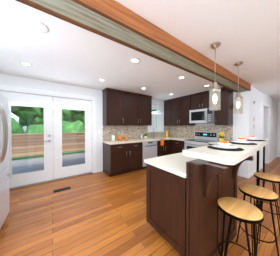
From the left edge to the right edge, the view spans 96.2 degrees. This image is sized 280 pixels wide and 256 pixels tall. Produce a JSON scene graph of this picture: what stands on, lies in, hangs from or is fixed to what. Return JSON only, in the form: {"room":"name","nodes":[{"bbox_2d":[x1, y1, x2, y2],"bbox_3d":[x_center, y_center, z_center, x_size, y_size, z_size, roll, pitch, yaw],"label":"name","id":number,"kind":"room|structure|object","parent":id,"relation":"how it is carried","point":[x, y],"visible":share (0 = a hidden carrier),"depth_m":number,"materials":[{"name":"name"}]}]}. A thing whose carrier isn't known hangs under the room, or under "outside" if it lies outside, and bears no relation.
{"room":"kitchen","nodes":[
{"label":"kitchen","id":0,"kind":"room"},
{"bbox_2d":[0,74,163,168],"bbox_3d":[-1.036,0.089,3.962,5.860,2.440,0.160,0,1,-35],"label":"wall","id":1,"kind":"structure","parent":0,"point":[5,79],"depth_m":3.46,"materials":[{"name":"white paint"}]},
{"bbox_2d":[0,91,52,187],"bbox_3d":[-2.546,0.258,2.865,0.931,2.070,0.095,0,1,-35],"label":"door leaf","id":2,"kind":"structure","parent":1,"relation":"in","point":[45,174],"depth_m":2.94,"materials":[{"name":"white wood"}]},
{"bbox_2d":[0,84,95,189],"bbox_3d":[-2.175,0.209,3.150,2.080,2.220,0.182,0,1,-35],"label":"door frame","id":3,"kind":"structure","parent":1,"relation":"attached to","point":[10,88],"depth_m":3.22,"materials":[{"name":"white wood"}]},
{"bbox_2d":[53,97,91,178],"bbox_3d":[-1.794,0.251,3.421,0.931,2.070,0.052,0,1,-35],"label":"door leaf","id":4,"kind":"structure","parent":1,"relation":"in","point":[60,171],"depth_m":3.35,"materials":[{"name":"white wood"}]},
{"bbox_2d":[148,105,163,130],"bbox_3d":[0.649,-0.390,5.003,0.880,0.991,0.029,0,1,-35],"label":"curtains","id":5,"kind":"object","parent":1,"relation":"hanging from","point":[158,122],"visible":0.71,"depth_m":5.04,"materials":[{"name":"white fabric"}]},
{"bbox_2d":[11,102,159,113],"bbox_3d":[-1.799,0.088,5.170,12.000,2.429,2.674,0,1,-35],"label":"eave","id":6,"kind":"object","parent":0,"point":[41,105],"depth_m":4.86,"materials":[{"name":"white"}]},
{"bbox_2d":[0,157,279,255],"bbox_3d":[2.687,1.391,2.160,9.860,0.120,7.136,0,1,-35],"label":"floor","id":7,"kind":"structure","parent":0,"point":[102,213],"depth_m":1.80,"materials":[{"name":"brown wood"}]},
{"bbox_2d":[0,93,10,228],"bbox_3d":[-1.995,0.446,1.298,0.878,1.768,0.910,0,1,-35],"label":"refrigerator","id":8,"kind":"object","parent":7,"relation":"on","point":[5,175],"visible":1,"depth_m":1.62,"materials":[{"name":"grey metal"}]},
{"bbox_2d":[53,187,70,192],"bbox_3d":[-1.671,1.320,2.699,0.310,0.008,0.110,0,1,-35],"label":"floor vent","id":9,"kind":"object","parent":7,"relation":"in","point":[61,189],"visible":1,"depth_m":2.69,"materials":[{"name":"brown metal"}]},
{"bbox_2d":[103,141,141,176],"bbox_3d":[-0.525,0.873,3.851,1.037,0.875,0.620,0,1,-35],"label":"base cabinet","id":10,"kind":"object","parent":7,"relation":"on","point":[117,159],"depth_m":3.56,"materials":[{"name":"brown wood"}]},
{"bbox_2d":[102,137,169,144],"bbox_3d":[0.251,0.404,4.377,2.958,0.040,0.643,0,1,-35],"label":"countertop","id":11,"kind":"structure","parent":10,"relation":"on","point":[132,139],"depth_m":3.92,"materials":[{"name":"white stone"}]},
{"bbox_2d":[112,135,127,140],"bbox_3d":[-0.616,0.299,3.848,0.515,0.180,0.100,0,1,-29],"label":"jars","id":12,"kind":"object","parent":11,"relation":"on","point":[120,138],"visible":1,"depth_m":3.81,"materials":[{"name":"orange glass"}]},
{"bbox_2d":[148,137,167,144],"bbox_3d":[0.667,0.476,4.675,0.600,0.188,0.400,0,1,-35],"label":"sink","id":13,"kind":"object","parent":11,"relation":"in","point":[153,137],"depth_m":4.81,"materials":[{"name":"silver metal"}]},
{"bbox_2d":[141,141,156,168],"bbox_3d":[0.177,0.867,4.281,0.598,0.868,0.650,0,1,-35],"label":"dishwasher","id":14,"kind":"object","parent":7,"relation":"on","point":[149,149],"visible":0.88,"depth_m":4.01,"materials":[{"name":"white metal"}]},
{"bbox_2d":[146,141,169,156],"bbox_3d":[0.696,0.863,4.673,0.695,0.875,0.679,0,1,-35],"label":"base cabinet","id":15,"kind":"object","parent":7,"relation":"on","point":[161,150],"depth_m":4.40,"materials":[{"name":"brown wood"}]},
{"bbox_2d":[170,137,193,140],"bbox_3d":[1.552,0.402,4.539,0.643,0.040,0.585,0,1,-35],"label":"countertop","id":16,"kind":"structure","parent":15,"relation":"on","point":[171,138],"depth_m":4.57,"materials":[{"name":"white stone"}]},
{"bbox_2d":[170,141,197,152],"bbox_3d":[1.526,0.864,4.552,0.677,0.875,0.631,0,1,-35],"label":"base cabinet","id":17,"kind":"object","parent":7,"relation":"on","point":[175,146],"depth_m":4.40,"materials":[{"name":"brown wood"}]},
{"bbox_2d":[146,165,229,255],"bbox_3d":[0.618,0.900,1.671,0.880,0.875,0.605,0,1,-35],"label":"base cabinet","id":18,"kind":"object","parent":7,"relation":"on","point":[186,189],"depth_m":1.24,"materials":[{"name":"brown wood"}]},
{"bbox_2d":[146,153,213,176],"bbox_3d":[0.610,0.437,1.677,0.920,0.040,0.631,0,1,-35],"label":"countertop","id":19,"kind":"structure","parent":18,"relation":"on","point":[174,163],"depth_m":1.37,"materials":[{"name":"white stone"}]},
{"bbox_2d":[182,138,269,164],"bbox_3d":[1.689,0.271,1.980,2.618,0.060,0.477,0,1,-35],"label":"countertop","id":20,"kind":"structure","parent":18,"relation":"on","point":[220,157],"depth_m":1.31,"materials":[{"name":"white stone"}]},
{"bbox_2d":[207,141,243,150],"bbox_3d":[1.028,0.205,1.532,0.370,0.082,0.370,0,1,-35],"label":"place setting","id":21,"kind":"object","parent":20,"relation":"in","point":[224,145],"visible":0.96,"depth_m":1.48,"materials":[{"name":"black"}]},
{"bbox_2d":[229,138,256,144],"bbox_3d":[1.602,0.199,1.984,0.370,0.082,0.370,0,1,-35],"label":"place setting","id":22,"kind":"object","parent":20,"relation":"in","point":[242,141],"visible":1,"depth_m":1.94,"materials":[{"name":"black"}]},
{"bbox_2d":[245,136,265,140],"bbox_3d":[2.190,0.194,2.452,0.370,0.082,0.370,0,1,-35],"label":"place setting","id":23,"kind":"object","parent":20,"relation":"on","point":[251,138],"visible":0.96,"depth_m":2.39,"materials":[{"name":"black"}]},
{"bbox_2d":[184,131,218,149],"bbox_3d":[1.901,0.717,3.958,0.720,1.185,0.756,0,1,-35],"label":"range","id":24,"kind":"object","parent":7,"relation":"on","point":[200,139],"visible":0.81,"depth_m":3.93,"materials":[{"name":"silver metal"}]},
{"bbox_2d":[230,165,237,176],"bbox_3d":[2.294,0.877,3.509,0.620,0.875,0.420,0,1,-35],"label":"base cabinet","id":25,"kind":"object","parent":7,"relation":"on","point":[233,168],"depth_m":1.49,"materials":[{"name":"brown wood"}]},
{"bbox_2d":[217,197,263,255],"bbox_3d":[0.834,1.004,1.069,0.315,0.679,0.315,0,1,-35],"label":"stool","id":26,"kind":"object","parent":7,"relation":"on","point":[240,210],"visible":1,"depth_m":1.03,"materials":[{"name":"brown wood"}]},
{"bbox_2d":[236,184,278,255],"bbox_3d":[1.244,1.001,1.339,0.352,0.679,0.353,0,1,-35],"label":"stool","id":27,"kind":"object","parent":7,"relation":"on","point":[260,193],"visible":0.92,"depth_m":1.27,"materials":[{"name":"brown wood"}]},
{"bbox_2d":[254,172,279,232],"bbox_3d":[1.758,0.996,1.719,0.308,0.679,0.308,0,1,-35],"label":"stool","id":28,"kind":"object","parent":7,"relation":"on","point":[271,178],"visible":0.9,"depth_m":1.70,"materials":[{"name":"brown wood"}]},
{"bbox_2d":[0,0,279,101],"bbox_3d":[2.646,-1.169,2.185,9.860,0.120,7.276,0,1,-35],"label":"ceiling","id":29,"kind":"structure","parent":0,"point":[246,32],"depth_m":1.75,"materials":[{"name":"white paint"}]},
{"bbox_2d":[20,61,32,66],"bbox_3d":[-1.965,-1.105,2.174,0.164,0.008,0.164,0,1,-35],"label":"recessed light","id":30,"kind":"object","parent":29,"relation":"in","point":[25,63],"visible":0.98,"depth_m":2.16,"materials":[{"name":"white plastic"}]},
{"bbox_2d":[29,20,48,32],"bbox_3d":[-1.088,-1.095,1.361,0.164,0.008,0.164,0,1,-35],"label":"recessed light","id":31,"kind":"object","parent":29,"relation":"in","point":[38,26],"visible":1,"depth_m":1.36,"materials":[{"name":"white"}]},
{"bbox_2d":[102,88,125,124],"bbox_3d":[-0.783,-0.603,3.829,0.611,1.044,0.330,0,1,-35],"label":"upper cabinet","id":32,"kind":"object","parent":29,"relation":"hanging from","point":[120,107],"depth_m":3.68,"materials":[{"name":"brown wood"}]},
{"bbox_2d":[16,0,250,91],"bbox_3d":[0.511,-1.020,1.746,5.538,0.166,0.262,0,1,-35],"label":"beam","id":33,"kind":"structure","parent":29,"relation":"attached to","point":[115,21],"depth_m":1.28,"materials":[{"name":"brown wood"}]},
{"bbox_2d":[130,58,139,63],"bbox_3d":[-0.082,-1.103,2.068,0.164,0.008,0.164,0,1,-35],"label":"recessed light","id":34,"kind":"object","parent":29,"relation":"in","point":[134,60],"visible":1,"depth_m":2.06,"materials":[{"name":"white"}]},
{"bbox_2d":[126,91,151,125],"bbox_3d":[-0.151,-0.608,4.273,1.165,1.044,0.330,0,1,-35],"label":"upper cabinet","id":35,"kind":"object","parent":29,"relation":"hanging from","point":[138,107],"depth_m":4.14,"materials":[{"name":"brown wood"}]},
{"bbox_2d":[164,99,169,125],"bbox_3d":[1.253,-0.620,5.224,0.330,1.044,0.388,0,1,-35],"label":"upper cabinet","id":36,"kind":"object","parent":29,"relation":"hanging from","point":[167,102],"depth_m":5.13,"materials":[{"name":"brown wood"}]},
{"bbox_2d":[170,95,193,125],"bbox_3d":[1.586,-0.614,4.751,0.330,1.044,0.886,0,1,-35],"label":"upper cabinet","id":37,"kind":"object","parent":29,"relation":"hanging from","point":[180,107],"depth_m":4.61,"materials":[{"name":"brown wood"}]},
{"bbox_2d":[190,91,213,109],"bbox_3d":[2.070,-0.863,4.058,0.330,0.530,0.760,0,1,-35],"label":"upper cabinet","id":38,"kind":"object","parent":29,"relation":"hanging from","point":[200,100],"depth_m":3.99,"materials":[{"name":"brown wood"}]},
{"bbox_2d":[189,108,214,123],"bbox_3d":[2.020,-0.370,4.029,0.449,0.440,0.756,0,1,-35],"label":"microwave","id":39,"kind":"object","parent":38,"relation":"attached to","point":[200,116],"visible":0.88,"depth_m":3.89,"materials":[{"name":"silver metal"}]},
{"bbox_2d":[209,42,220,110],"bbox_3d":[0.996,-0.670,1.670,0.136,0.864,0.136,0,1,-35],"label":"pendant light","id":40,"kind":"object","parent":29,"relation":"hanging from","point":[215,88],"visible":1,"depth_m":1.65,"materials":[{"name":"clear glass"}]},
{"bbox_2d":[214,87,232,124],"bbox_3d":[2.398,-0.600,3.595,0.330,1.044,0.340,0,1,-35],"label":"upper cabinet","id":41,"kind":"object","parent":29,"relation":"hanging from","point":[224,116],"depth_m":3.46,"materials":[{"name":"brown wood"}]},
{"bbox_2d":[233,61,242,113],"bbox_3d":[1.683,-0.676,2.153,0.136,0.864,0.136,0,1,-35],"label":"pendant light","id":42,"kind":"object","parent":29,"relation":"hanging from","point":[238,98],"visible":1,"depth_m":2.14,"materials":[{"name":"clear glass"}]},
{"bbox_2d":[169,91,240,175],"bbox_3d":[2.071,0.082,4.498,0.160,2.440,2.536,0,1,-35],"label":"wall","id":43,"kind":"structure","parent":0,"point":[236,126],"depth_m":3.51,"materials":[{"name":"white paint"}]},
{"bbox_2d":[218,132,224,141],"bbox_3d":[2.268,0.247,3.496,0.154,0.293,0.176,0,1,-35],"label":"flower pot","id":44,"kind":"object","parent":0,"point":[221,137],"visible":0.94,"depth_m":3.45,"materials":[{"name":"yellow"}]},
{"bbox_2d":[240,86,277,174],"bbox_3d":[4.485,0.082,4.541,4.160,2.440,0.170,0,1,-35],"label":"wall","id":45,"kind":"structure","parent":0,"point":[250,110],"depth_m":3.66,"materials":[{"name":"white paint"}]},
{"bbox_2d":[247,166,261,178],"bbox_3d":[3.381,1.268,3.667,1.359,0.090,0.014,0,1,-35],"label":"baseboard","id":46,"kind":"structure","parent":45,"relation":"attached to","point":[251,174],"depth_m":3.46,"materials":[{"name":"white"}]},
{"bbox_2d":[262,102,269,168],"bbox_3d":[4.295,0.238,4.396,1.000,2.130,0.192,0,1,-35],"label":"door frame","id":47,"kind":"structure","parent":45,"relation":"attached to","point":[265,121],"depth_m":4.58,"materials":[{"name":"white wood"}]},
{"bbox_2d":[277,102,279,156],"bbox_3d":[7.392,0.090,3.883,0.160,2.440,4.250,0,1,-35],"label":"wall","id":48,"kind":"structure","parent":0,"point":[278,147],"depth_m":5.55,"materials":[{"name":"white paint"}]},
{"label":"outside","id":49,"kind":"structure","parent":0,"visible":0},
{"bbox_2d":[12,150,84,159],"bbox_3d":[-6.438,1.338,16.135,36.000,0.240,26.224,0,1,-35],"label":"ground","id":50,"kind":"structure","parent":49,"point":[34,156],"depth_m":5.93,"materials":[{"name":"green plant"}]},
{"bbox_2d":[12,152,84,177],"bbox_3d":[-1.900,1.326,5.328,12.000,0.048,3.324,0,1,-35],"label":"deck","id":51,"kind":"object","parent":50,"relation":"on","point":[67,159],"depth_m":4.64,"materials":[{"name":"grey concrete"}]},
{"bbox_2d":[11,132,84,157],"bbox_3d":[-2.785,0.750,6.608,12.030,1.068,0.140,0,1,-35],"label":"fence","id":52,"kind":"object","parent":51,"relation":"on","point":[39,136],"depth_m":5.45,"materials":[{"name":"brown wood"}]},
{"bbox_2d":[11,106,158,133],"bbox_3d":[-7.909,-2.575,13.642,38.468,8.579,16.641,0,1,-35],"label":"trees","id":53,"kind":"object","parent":50,"relation":"on","point":[41,111],"depth_m":12.55,"materials":[{"name":"green plant"}]}
]}

